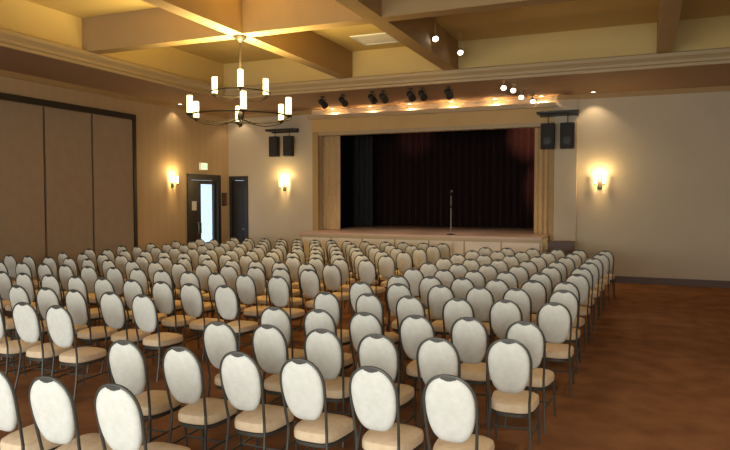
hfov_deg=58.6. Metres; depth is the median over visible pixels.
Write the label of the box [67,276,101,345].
banquet chair
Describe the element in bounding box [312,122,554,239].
trim
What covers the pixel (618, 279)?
baseboard
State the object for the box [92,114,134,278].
partition panel
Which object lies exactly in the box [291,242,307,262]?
banquet chair
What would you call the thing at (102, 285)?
banquet chair
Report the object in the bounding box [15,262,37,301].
banquet chair
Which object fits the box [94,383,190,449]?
banquet chair
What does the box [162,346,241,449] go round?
banquet chair
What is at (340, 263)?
banquet chair
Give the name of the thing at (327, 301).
banquet chair
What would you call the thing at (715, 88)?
trim
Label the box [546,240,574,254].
steps
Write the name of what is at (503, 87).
ceiling spotlight
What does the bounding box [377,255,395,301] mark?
banquet chair
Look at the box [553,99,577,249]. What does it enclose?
pilaster
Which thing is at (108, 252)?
banquet chair
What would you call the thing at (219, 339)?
banquet chair
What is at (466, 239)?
stage
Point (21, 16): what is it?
trim
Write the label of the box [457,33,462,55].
ceiling spotlight
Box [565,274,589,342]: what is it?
banquet chair
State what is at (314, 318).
banquet chair
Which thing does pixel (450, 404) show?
banquet chair
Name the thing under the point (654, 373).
floor
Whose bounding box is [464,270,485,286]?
banquet chair
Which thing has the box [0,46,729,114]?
ceiling
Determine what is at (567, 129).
speaker
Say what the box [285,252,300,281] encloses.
banquet chair
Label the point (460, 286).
banquet chair
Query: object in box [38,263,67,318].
banquet chair
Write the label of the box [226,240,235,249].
banquet chair
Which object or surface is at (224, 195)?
wall plaque
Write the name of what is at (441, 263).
banquet chair
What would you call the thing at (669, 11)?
ceiling beam
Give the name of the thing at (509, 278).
banquet chair
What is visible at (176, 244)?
banquet chair
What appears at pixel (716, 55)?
trim
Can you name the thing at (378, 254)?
banquet chair
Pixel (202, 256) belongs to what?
banquet chair
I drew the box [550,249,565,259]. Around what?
banquet chair
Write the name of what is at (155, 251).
banquet chair
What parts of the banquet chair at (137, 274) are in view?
backrest, frame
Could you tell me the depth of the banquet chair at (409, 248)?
14.50 m
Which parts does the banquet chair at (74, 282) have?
backrest, frame, seat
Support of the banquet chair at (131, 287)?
on the floor
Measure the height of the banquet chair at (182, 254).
0.957 m
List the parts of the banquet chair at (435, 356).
leg, backrest, frame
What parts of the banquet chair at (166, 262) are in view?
backrest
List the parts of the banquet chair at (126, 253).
backrest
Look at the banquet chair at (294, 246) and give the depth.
14.63 m
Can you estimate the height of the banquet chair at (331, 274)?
0.957 m
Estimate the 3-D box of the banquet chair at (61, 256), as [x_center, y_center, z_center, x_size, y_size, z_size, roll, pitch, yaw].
[-5.734,0.993,12.809,0.374,0.957,0.542,1,3,26]
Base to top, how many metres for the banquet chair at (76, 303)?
0.957 m
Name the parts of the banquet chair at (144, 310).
backrest, frame, leg, seat, seat frame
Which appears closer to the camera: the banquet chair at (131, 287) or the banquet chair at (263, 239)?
the banquet chair at (131, 287)
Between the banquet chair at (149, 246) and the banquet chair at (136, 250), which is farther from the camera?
the banquet chair at (149, 246)
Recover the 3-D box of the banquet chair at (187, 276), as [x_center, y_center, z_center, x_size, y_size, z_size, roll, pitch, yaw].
[-2.440,1.128,9.551,0.375,0.957,0.542,1,3,20]
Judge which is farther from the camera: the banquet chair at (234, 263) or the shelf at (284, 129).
the shelf at (284, 129)
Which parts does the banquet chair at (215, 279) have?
backrest, frame, seat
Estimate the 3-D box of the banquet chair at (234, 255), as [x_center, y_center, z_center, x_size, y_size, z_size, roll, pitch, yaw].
[-2.634,0.966,13.467,0.374,0.957,0.542,1,3,20]
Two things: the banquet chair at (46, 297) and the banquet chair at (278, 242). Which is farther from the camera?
the banquet chair at (278, 242)
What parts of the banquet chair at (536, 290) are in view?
seat, frame, backrest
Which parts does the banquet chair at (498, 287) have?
frame, backrest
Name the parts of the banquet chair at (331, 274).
backrest, frame, seat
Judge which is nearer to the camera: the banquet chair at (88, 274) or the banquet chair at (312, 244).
the banquet chair at (88, 274)
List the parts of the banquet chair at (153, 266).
backrest, frame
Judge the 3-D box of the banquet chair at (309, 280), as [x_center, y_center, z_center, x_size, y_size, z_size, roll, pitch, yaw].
[-0.730,1.116,9.841,0.374,0.957,0.542,1,3,24]
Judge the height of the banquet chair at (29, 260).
0.957 m
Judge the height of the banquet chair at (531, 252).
0.957 m
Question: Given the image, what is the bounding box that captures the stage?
[299,225,548,275]
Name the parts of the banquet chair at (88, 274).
backrest, frame, seat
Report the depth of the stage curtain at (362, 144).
20.66 m
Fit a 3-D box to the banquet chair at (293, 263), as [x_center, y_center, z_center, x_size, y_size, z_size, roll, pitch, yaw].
[-1.216,1.031,11.897,0.374,0.957,0.542,1,3,19]
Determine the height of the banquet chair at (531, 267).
0.957 m
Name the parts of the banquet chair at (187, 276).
backrest, frame, seat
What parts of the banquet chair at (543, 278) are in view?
backrest, frame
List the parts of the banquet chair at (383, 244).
backrest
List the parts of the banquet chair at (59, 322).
leg, backrest, frame, leg, seat, seat frame, leg, leg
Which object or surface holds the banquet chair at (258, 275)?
on the floor
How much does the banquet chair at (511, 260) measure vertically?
0.957 m
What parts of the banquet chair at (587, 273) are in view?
frame, backrest, seat, leg, leg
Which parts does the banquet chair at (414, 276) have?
backrest, frame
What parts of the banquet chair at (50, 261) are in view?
backrest, frame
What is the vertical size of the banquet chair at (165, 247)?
0.957 m
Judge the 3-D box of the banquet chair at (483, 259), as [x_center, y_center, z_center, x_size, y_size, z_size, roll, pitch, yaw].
[2.293,1.013,12.316,0.374,0.957,0.542,1,3,21]
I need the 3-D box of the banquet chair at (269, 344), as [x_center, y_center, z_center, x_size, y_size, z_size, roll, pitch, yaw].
[-0.707,1.291,5.640,0.375,0.957,0.542,1,3,24]
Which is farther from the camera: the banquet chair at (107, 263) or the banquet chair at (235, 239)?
the banquet chair at (235, 239)
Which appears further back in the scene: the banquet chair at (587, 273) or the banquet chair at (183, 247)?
the banquet chair at (183, 247)
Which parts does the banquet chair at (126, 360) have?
backrest, frame, leg, seat, seat frame, leg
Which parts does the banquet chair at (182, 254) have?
backrest, frame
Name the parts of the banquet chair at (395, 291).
seat, backrest, frame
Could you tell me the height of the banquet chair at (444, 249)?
0.957 m
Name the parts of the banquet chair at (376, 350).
leg, backrest, frame, seat, seat frame, leg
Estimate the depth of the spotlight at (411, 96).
14.62 m
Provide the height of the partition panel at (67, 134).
3.864 m
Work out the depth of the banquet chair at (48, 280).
8.93 m
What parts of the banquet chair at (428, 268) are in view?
backrest, frame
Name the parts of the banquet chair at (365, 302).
backrest, frame, seat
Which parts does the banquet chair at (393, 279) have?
backrest, frame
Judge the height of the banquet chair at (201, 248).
0.957 m
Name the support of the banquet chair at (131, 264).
on the floor
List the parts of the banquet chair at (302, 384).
leg, backrest, frame, seat, seat frame, leg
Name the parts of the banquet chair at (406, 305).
backrest, frame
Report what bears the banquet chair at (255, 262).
on the floor
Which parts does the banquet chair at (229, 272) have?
backrest, frame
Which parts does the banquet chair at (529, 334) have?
backrest, frame, seat frame, seat, leg, leg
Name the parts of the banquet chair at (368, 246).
backrest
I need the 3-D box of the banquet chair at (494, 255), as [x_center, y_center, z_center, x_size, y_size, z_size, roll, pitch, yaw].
[2.723,0.978,13.159,0.374,0.957,0.542,1,3,22]
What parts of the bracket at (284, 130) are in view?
wall plate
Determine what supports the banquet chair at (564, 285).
on the floor
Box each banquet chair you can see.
[0,261,9,317]
[0,271,39,337]
[0,295,16,359]
[0,309,45,375]
[0,336,14,374]
[0,370,74,449]
[2,300,11,318]
[4,255,39,288]
[9,285,47,364]
[12,302,77,390]
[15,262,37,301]
[16,273,43,334]
[22,255,40,289]
[29,376,112,449]
[36,287,89,367]
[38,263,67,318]
[41,274,87,335]
[42,256,63,289]
[45,305,110,402]
[58,252,79,289]
[59,264,94,304]
[63,257,99,306]
[65,289,117,372]
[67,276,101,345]
[77,253,103,277]
[80,266,99,305]
[82,258,96,271]
[84,248,102,276]
[94,277,139,344]
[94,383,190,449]
[97,254,125,280]
[100,292,154,372]
[102,249,114,262]
[102,259,123,296]
[106,267,128,329]
[108,340,187,445]
[115,255,128,277]
[117,245,127,254]
[119,250,148,281]
[123,279,169,352]
[125,260,150,307]
[129,268,168,328]
[131,294,184,381]
[132,246,142,260]
[135,256,152,286]
[139,250,153,279]
[146,243,155,251]
[147,261,179,297]
[150,247,160,261]
[152,281,199,348]
[153,270,181,333]
[158,251,170,259]
[158,256,179,296]
[161,244,171,252]
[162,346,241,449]
[168,247,193,271]
[171,241,180,248]
[171,262,207,316]
[177,252,206,299]
[178,257,210,301]
[179,244,194,269]
[179,271,215,335]
[180,283,223,360]
[187,241,197,249]
[187,248,198,272]
[195,239,204,245]
[195,264,214,317]
[197,245,218,269]
[198,253,211,264]
[201,258,218,301]
[202,321,265,413]
[204,242,214,249]
[205,249,219,292]
[207,272,247,322]
[209,239,218,245]
[214,245,225,269]
[214,285,257,350]
[219,254,231,268]
[219,351,297,449]
[220,242,230,250]
[220,265,254,320]
[224,259,255,314]
[225,249,238,262]
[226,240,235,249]
[230,237,239,244]
[232,246,244,257]
[235,274,268,325]
[236,243,247,253]
[239,255,267,305]
[242,240,252,250]
[245,238,254,247]
[245,250,266,295]
[246,266,280,319]
[248,260,267,305]
[252,246,265,286]
[252,324,288,438]
[255,243,267,254]
[258,241,268,251]
[260,238,270,250]
[260,307,304,401]
[261,255,276,306]
[265,251,280,280]
[267,276,304,346]
[270,247,283,261]
[271,261,303,309]
[271,268,306,321]
[274,244,286,261]
[275,241,286,262]
[276,239,287,249]
[280,358,355,449]
[284,256,302,308]
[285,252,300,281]
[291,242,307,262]
[291,244,303,250]
[291,248,305,282]
[293,239,307,260]
[297,263,323,320]
[299,269,320,331]
[303,309,355,409]
[304,329,364,447]
[307,257,336,309]
[308,253,324,300]
[309,240,326,261]
[309,242,328,264]
[309,248,322,255]
[311,245,324,261]
[313,292,356,376]
[322,264,354,318]
[326,240,336,262]
[327,243,338,263]
[329,246,351,284]
[330,249,354,292]
[330,253,354,303]
[332,258,350,313]
[342,241,353,277]
[345,243,358,280]
[348,312,400,410]
[349,246,361,280]
[349,281,387,352]
[349,366,425,449]
[350,250,364,283]
[354,254,379,298]
[355,293,401,369]
[357,334,416,449]
[358,259,386,310]
[359,241,369,254]
[365,244,378,284]
[368,247,380,285]
[374,251,394,294]
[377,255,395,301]
[379,241,390,250]
[384,244,398,280]
[386,275,410,332]
[386,283,411,349]
[390,248,402,275]
[395,295,425,384]
[396,252,412,275]
[397,242,414,265]
[399,315,435,410]
[403,268,432,322]
[405,245,417,268]
[412,248,426,268]
[416,337,474,435]
[417,243,428,251]
[419,262,438,319]
[419,276,443,337]
[422,374,494,449]
[426,246,440,263]
[427,285,454,334]
[433,269,454,321]
[435,257,452,269]
[437,243,449,258]
[442,298,482,388]
[448,263,467,278]
[450,254,465,263]
[450,277,474,298]
[450,317,491,425]
[462,259,479,270]
[464,250,479,259]
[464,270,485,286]
[465,286,499,345]
[476,254,492,265]
[477,264,497,281]
[478,247,492,255]
[484,279,508,342]
[486,338,540,449]
[489,299,522,343]
[490,251,504,259]
[490,259,508,272]
[495,271,518,288]
[501,248,514,255]
[502,255,519,267]
[502,288,531,321]
[504,321,555,433]
[508,265,533,313]
[514,251,529,261]
[519,260,537,276]
[520,280,546,324]
[526,248,540,257]
[529,256,546,271]
[529,272,552,313]
[535,302,574,396]
[540,252,556,265]
[540,266,561,302]
[546,290,580,372]
[548,261,567,280]
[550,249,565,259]
[552,281,585,357]
[557,257,575,275]
[565,253,581,267]
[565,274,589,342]
[570,267,594,330]
[572,250,587,262]
[576,262,599,320]
[584,258,604,311]
[592,254,609,304]
[598,250,614,297]
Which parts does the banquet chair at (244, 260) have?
backrest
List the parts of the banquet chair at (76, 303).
backrest, frame, leg, seat frame, seat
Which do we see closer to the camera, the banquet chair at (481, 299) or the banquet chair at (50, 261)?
the banquet chair at (481, 299)
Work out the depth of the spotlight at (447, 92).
14.31 m
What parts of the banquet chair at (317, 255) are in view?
backrest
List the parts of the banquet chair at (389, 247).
backrest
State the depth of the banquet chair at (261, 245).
14.98 m
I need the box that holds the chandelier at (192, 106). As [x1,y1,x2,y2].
[186,34,291,127]
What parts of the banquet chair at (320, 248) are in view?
backrest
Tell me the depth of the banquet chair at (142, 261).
11.81 m
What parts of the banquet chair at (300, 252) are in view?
backrest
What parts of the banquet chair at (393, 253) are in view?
backrest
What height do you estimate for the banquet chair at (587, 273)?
0.957 m
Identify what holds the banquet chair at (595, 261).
on the floor
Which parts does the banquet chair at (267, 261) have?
backrest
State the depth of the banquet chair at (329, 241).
16.26 m
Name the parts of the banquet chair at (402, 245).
backrest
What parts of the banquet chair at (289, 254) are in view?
backrest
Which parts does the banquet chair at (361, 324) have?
leg, backrest, frame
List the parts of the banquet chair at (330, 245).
backrest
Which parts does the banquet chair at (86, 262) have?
backrest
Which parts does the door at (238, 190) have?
panel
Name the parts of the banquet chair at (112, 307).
leg, backrest, frame, seat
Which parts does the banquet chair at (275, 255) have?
backrest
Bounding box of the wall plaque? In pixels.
[222,193,226,205]
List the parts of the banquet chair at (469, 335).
backrest, frame, seat, seat frame, leg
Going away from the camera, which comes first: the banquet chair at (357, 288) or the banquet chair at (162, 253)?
the banquet chair at (357, 288)
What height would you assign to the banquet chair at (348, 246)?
0.957 m
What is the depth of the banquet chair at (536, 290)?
8.29 m
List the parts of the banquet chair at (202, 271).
backrest, frame, seat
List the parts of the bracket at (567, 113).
wall plate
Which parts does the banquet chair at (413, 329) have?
leg, seat, seat frame, backrest, frame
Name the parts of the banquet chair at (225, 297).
backrest, frame, seat, seat frame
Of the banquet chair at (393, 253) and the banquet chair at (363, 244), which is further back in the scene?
the banquet chair at (363, 244)
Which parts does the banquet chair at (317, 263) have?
backrest, seat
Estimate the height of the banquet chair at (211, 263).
0.957 m
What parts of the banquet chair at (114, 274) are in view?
backrest, frame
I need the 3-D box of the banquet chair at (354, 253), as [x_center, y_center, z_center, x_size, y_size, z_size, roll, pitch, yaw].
[-0.044,0.971,13.327,0.374,0.957,0.542,1,3,25]
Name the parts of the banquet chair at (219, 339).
leg, backrest, frame, seat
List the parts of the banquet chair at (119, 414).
backrest, frame, seat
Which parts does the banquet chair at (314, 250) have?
backrest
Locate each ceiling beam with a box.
[82,7,233,53]
[141,0,351,78]
[242,0,370,36]
[335,0,457,70]
[382,0,576,21]
[657,0,682,53]
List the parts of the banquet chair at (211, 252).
backrest, frame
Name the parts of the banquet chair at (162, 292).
backrest, frame, seat frame, seat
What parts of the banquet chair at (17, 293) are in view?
backrest, frame, seat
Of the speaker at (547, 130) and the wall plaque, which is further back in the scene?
the wall plaque
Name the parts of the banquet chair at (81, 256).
backrest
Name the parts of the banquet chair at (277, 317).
backrest, frame, seat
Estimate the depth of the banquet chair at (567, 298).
7.43 m
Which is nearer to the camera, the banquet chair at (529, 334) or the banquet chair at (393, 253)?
the banquet chair at (529, 334)
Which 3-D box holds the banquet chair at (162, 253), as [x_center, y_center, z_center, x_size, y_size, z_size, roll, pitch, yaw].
[-3.855,0.984,13.024,0.374,0.957,0.542,1,3,25]
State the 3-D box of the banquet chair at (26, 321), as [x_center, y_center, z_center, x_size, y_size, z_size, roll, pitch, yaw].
[-3.363,1.242,6.809,0.375,0.957,0.542,1,3,20]
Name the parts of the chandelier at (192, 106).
candle glass, candle glass, arm, candle glass, arm, candle glass, candle glass, stem, candle glass, arm, candle glass, arm, candle glass, candle glass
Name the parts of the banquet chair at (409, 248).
backrest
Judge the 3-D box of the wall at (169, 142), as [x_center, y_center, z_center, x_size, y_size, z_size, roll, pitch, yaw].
[-8.192,-1.155,10.072,0.200,5.472,20.560,1,3,23]
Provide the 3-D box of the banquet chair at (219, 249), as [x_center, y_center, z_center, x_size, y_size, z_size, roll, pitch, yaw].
[-3.120,0.917,14.645,0.374,0.957,0.542,1,3,27]
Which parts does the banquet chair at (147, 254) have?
backrest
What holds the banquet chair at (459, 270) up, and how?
on the floor
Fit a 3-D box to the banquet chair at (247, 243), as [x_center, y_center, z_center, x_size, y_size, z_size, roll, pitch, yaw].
[-2.838,0.843,16.408,0.374,0.957,0.542,1,3,26]
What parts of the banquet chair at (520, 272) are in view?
backrest, frame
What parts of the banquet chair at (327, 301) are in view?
backrest, frame, seat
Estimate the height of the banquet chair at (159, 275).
0.957 m
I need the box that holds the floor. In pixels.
[0,270,729,449]
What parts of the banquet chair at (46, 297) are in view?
leg, backrest, frame, seat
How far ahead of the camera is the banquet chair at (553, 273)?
9.93 m
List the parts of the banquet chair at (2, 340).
seat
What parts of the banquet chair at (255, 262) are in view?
backrest, frame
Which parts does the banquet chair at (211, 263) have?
backrest, frame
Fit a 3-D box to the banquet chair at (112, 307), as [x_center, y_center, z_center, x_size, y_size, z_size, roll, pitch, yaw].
[-2.764,1.212,7.529,0.375,0.957,0.542,1,3,21]
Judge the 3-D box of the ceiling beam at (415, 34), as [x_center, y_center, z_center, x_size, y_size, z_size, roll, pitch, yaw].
[-1.577,-3.245,5.741,0.280,0.616,17.584,1,3,23]
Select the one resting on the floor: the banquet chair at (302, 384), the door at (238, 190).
the banquet chair at (302, 384)
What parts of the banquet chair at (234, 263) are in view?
backrest, frame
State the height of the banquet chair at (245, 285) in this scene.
0.957 m
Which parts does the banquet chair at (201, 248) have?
backrest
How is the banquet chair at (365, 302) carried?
on the floor
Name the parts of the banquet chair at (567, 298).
backrest, frame, seat frame, seat, leg, leg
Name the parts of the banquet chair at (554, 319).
backrest, frame, seat frame, seat, leg, leg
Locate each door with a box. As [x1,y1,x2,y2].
[187,174,221,244]
[229,176,247,242]
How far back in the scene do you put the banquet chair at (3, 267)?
10.76 m
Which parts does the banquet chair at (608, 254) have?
backrest, frame, seat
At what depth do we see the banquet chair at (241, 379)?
4.51 m
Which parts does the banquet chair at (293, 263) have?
backrest, seat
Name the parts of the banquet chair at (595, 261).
backrest, frame, seat, leg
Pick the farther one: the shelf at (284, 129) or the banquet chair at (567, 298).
the shelf at (284, 129)
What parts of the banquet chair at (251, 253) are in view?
backrest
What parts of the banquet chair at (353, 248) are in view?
backrest, frame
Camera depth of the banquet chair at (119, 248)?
14.35 m
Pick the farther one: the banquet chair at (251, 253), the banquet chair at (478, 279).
the banquet chair at (251, 253)
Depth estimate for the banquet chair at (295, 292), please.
10.74 m
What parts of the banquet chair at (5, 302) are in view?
seat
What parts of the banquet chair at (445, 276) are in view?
backrest, frame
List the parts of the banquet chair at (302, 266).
backrest, frame, seat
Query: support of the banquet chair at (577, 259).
on the floor
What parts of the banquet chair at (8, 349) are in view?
backrest, frame, leg, seat frame, seat, leg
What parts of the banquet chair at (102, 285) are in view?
backrest, frame, seat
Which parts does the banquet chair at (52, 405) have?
backrest, frame, seat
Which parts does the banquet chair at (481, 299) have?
frame, backrest, seat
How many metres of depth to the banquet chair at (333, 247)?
14.28 m
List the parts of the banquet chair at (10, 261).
backrest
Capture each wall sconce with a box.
[171,175,178,187]
[279,179,286,190]
[594,175,604,189]
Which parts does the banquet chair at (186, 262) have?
backrest, frame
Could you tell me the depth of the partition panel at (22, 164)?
12.95 m
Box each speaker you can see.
[269,136,279,156]
[283,136,293,156]
[540,123,554,149]
[560,122,574,148]
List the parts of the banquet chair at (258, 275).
backrest, frame, seat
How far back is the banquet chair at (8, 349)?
6.88 m
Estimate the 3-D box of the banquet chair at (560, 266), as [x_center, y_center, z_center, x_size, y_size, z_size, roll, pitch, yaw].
[3.273,1.067,11.015,0.374,0.957,0.542,1,3,23]
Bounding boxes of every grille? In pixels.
[269,137,275,155]
[283,136,289,154]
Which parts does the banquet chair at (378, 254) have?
backrest, frame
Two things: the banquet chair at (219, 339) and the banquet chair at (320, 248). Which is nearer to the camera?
the banquet chair at (219, 339)
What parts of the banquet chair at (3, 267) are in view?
backrest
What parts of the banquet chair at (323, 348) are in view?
backrest, frame, seat, seat frame, leg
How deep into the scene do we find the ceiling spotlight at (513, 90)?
13.96 m
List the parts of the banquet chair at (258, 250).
backrest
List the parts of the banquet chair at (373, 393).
leg, backrest, frame, seat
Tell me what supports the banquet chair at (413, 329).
on the floor
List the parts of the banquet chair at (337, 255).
backrest, seat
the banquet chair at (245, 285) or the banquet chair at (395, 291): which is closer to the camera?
the banquet chair at (395, 291)
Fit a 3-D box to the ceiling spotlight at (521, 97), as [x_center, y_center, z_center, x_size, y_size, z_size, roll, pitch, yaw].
[3.601,-2.980,14.954,0.131,0.215,0.171,1,3,23]
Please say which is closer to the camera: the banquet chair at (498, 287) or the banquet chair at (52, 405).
the banquet chair at (52, 405)
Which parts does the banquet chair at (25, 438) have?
backrest, frame, seat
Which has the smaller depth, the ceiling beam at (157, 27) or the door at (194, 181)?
the ceiling beam at (157, 27)
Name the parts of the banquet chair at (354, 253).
backrest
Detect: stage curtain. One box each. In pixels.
[322,136,339,229]
[353,134,372,225]
[373,128,534,227]
[534,128,549,233]
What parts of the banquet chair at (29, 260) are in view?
backrest, seat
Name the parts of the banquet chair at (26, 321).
leg, backrest, frame, leg, seat frame, seat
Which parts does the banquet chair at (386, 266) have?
seat, backrest, frame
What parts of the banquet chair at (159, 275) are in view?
backrest, frame, seat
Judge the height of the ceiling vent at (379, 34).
0.023 m
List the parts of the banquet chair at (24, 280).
backrest, frame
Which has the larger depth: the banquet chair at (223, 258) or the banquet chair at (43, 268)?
the banquet chair at (223, 258)
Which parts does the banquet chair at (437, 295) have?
seat, backrest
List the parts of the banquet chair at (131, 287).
backrest, frame, seat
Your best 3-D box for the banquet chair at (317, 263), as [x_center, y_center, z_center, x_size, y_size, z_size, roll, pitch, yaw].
[-0.775,1.039,11.703,0.374,0.957,0.542,1,3,23]
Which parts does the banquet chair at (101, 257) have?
backrest, frame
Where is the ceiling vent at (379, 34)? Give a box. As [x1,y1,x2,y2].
[350,33,398,45]
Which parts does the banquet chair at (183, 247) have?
backrest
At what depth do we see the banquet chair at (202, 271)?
10.36 m
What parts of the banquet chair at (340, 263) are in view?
backrest, frame, seat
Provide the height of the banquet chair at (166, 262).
0.957 m
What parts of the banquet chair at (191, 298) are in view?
leg, backrest, frame, seat frame, seat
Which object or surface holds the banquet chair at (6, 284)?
on the floor
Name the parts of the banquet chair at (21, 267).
backrest, frame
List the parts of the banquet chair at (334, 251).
backrest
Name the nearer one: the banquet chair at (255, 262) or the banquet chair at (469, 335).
the banquet chair at (469, 335)
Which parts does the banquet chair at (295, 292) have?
backrest, frame, seat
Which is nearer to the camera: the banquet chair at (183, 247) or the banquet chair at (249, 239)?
the banquet chair at (183, 247)
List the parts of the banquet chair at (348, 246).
backrest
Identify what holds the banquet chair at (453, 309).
on the floor
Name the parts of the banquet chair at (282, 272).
backrest, frame, seat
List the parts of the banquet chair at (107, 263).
backrest, frame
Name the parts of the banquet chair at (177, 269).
backrest, frame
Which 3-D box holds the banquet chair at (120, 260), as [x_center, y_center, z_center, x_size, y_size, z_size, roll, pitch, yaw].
[-4.416,1.016,12.257,0.374,0.957,0.542,1,3,21]
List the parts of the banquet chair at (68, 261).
backrest, frame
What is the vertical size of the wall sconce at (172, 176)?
0.352 m
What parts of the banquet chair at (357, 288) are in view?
backrest, frame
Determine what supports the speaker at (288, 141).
hanging from the bracket at (284, 130)
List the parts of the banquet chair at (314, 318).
backrest, frame, seat frame, seat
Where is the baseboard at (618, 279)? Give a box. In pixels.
[610,276,729,287]
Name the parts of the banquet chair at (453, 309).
backrest, frame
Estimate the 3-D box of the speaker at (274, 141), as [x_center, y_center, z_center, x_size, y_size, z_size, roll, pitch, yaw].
[-2.592,-2.234,18.539,0.264,0.574,0.211,1,3,23]
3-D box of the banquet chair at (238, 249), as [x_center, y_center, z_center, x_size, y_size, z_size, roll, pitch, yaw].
[-2.682,0.924,14.466,0.374,0.957,0.542,1,3,23]
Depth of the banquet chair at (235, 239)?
17.31 m
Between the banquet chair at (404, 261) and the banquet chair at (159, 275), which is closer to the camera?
the banquet chair at (159, 275)
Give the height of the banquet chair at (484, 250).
0.957 m
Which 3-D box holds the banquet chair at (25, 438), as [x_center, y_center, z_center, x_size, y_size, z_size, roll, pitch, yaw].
[-2.223,1.347,4.296,0.375,0.957,0.542,1,3,24]
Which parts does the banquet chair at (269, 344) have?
backrest, frame, seat, seat frame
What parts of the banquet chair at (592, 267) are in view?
backrest, frame, seat, leg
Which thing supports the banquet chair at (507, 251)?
on the floor
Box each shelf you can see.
[265,128,297,131]
[536,109,579,114]
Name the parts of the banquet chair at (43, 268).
backrest, frame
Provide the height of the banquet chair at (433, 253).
0.957 m
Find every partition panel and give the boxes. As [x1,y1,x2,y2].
[0,100,45,299]
[44,107,93,290]
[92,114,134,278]
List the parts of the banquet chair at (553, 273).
backrest, frame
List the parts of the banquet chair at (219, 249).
backrest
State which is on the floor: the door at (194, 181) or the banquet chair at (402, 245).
the banquet chair at (402, 245)
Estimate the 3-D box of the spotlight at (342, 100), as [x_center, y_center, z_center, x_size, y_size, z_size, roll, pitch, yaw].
[-0.519,-2.967,15.498,0.198,0.286,0.277,1,3,23]
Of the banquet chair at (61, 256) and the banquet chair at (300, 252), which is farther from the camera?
the banquet chair at (300, 252)
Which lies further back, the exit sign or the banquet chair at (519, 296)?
the exit sign
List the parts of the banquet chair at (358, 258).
backrest, frame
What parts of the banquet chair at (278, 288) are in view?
backrest, frame, seat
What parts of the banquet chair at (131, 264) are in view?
backrest, frame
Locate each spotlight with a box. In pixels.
[318,96,327,108]
[339,94,347,106]
[368,91,377,103]
[379,90,388,103]
[407,88,415,101]
[418,87,427,100]
[432,18,438,41]
[444,86,453,99]
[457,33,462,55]
[501,80,506,90]
[510,83,515,92]
[519,90,523,99]
[530,95,534,103]
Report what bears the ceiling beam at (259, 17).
attached to the ceiling at (579, 14)
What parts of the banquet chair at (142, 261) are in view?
backrest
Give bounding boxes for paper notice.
[192,201,196,209]
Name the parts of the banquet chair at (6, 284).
backrest, frame, seat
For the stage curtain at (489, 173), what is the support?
on the stage
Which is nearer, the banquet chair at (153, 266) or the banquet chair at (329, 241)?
the banquet chair at (153, 266)
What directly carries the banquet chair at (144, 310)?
on the floor
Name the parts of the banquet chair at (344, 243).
backrest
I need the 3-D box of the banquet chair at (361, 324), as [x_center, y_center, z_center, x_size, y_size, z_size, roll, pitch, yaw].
[0.093,1.266,6.229,0.375,0.957,0.542,1,3,22]
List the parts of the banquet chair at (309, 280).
seat, backrest, frame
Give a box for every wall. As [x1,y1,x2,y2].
[0,76,228,256]
[228,91,729,280]
[323,135,354,229]
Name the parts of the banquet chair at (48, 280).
backrest, frame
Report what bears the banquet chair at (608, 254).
on the floor
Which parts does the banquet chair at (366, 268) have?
backrest, frame, seat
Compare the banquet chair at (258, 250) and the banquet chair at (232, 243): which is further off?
the banquet chair at (232, 243)
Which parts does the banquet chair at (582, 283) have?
backrest, frame, seat, leg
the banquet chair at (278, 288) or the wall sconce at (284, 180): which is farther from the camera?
the wall sconce at (284, 180)
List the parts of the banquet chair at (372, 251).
backrest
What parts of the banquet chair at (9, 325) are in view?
frame, seat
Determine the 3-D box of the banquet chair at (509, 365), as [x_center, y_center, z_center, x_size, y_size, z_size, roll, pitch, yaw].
[1.159,1.313,5.095,0.375,0.957,0.542,1,3,22]
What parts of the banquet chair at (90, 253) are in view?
backrest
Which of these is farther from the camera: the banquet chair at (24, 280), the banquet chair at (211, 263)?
the banquet chair at (211, 263)
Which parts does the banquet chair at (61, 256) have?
backrest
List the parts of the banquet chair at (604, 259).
backrest, frame, seat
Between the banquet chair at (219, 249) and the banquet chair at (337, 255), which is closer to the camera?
the banquet chair at (337, 255)
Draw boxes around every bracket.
[265,128,298,135]
[536,109,579,122]
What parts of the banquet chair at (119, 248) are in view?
backrest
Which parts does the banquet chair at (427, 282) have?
backrest, seat, frame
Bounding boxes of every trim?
[0,0,223,86]
[0,27,224,98]
[0,69,227,118]
[0,92,137,245]
[224,47,729,98]
[228,86,729,118]
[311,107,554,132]
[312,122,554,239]
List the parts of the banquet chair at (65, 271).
backrest, frame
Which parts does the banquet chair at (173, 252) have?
backrest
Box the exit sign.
[199,162,207,169]
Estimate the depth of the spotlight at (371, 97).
15.02 m
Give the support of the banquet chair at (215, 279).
on the floor
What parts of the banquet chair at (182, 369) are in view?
leg, backrest, frame, leg, leg, seat, seat frame, leg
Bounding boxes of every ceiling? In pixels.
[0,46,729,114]
[26,0,729,63]
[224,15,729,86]
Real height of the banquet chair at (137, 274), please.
0.957 m
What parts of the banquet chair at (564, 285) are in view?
backrest, frame, seat, leg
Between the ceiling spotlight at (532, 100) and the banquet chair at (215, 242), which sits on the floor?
the banquet chair at (215, 242)
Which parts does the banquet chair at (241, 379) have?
leg, backrest, frame, seat, seat frame, leg, leg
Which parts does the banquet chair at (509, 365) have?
leg, leg, backrest, frame, seat, seat frame, leg, leg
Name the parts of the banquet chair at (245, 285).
backrest, frame, seat frame, seat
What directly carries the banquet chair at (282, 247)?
on the floor

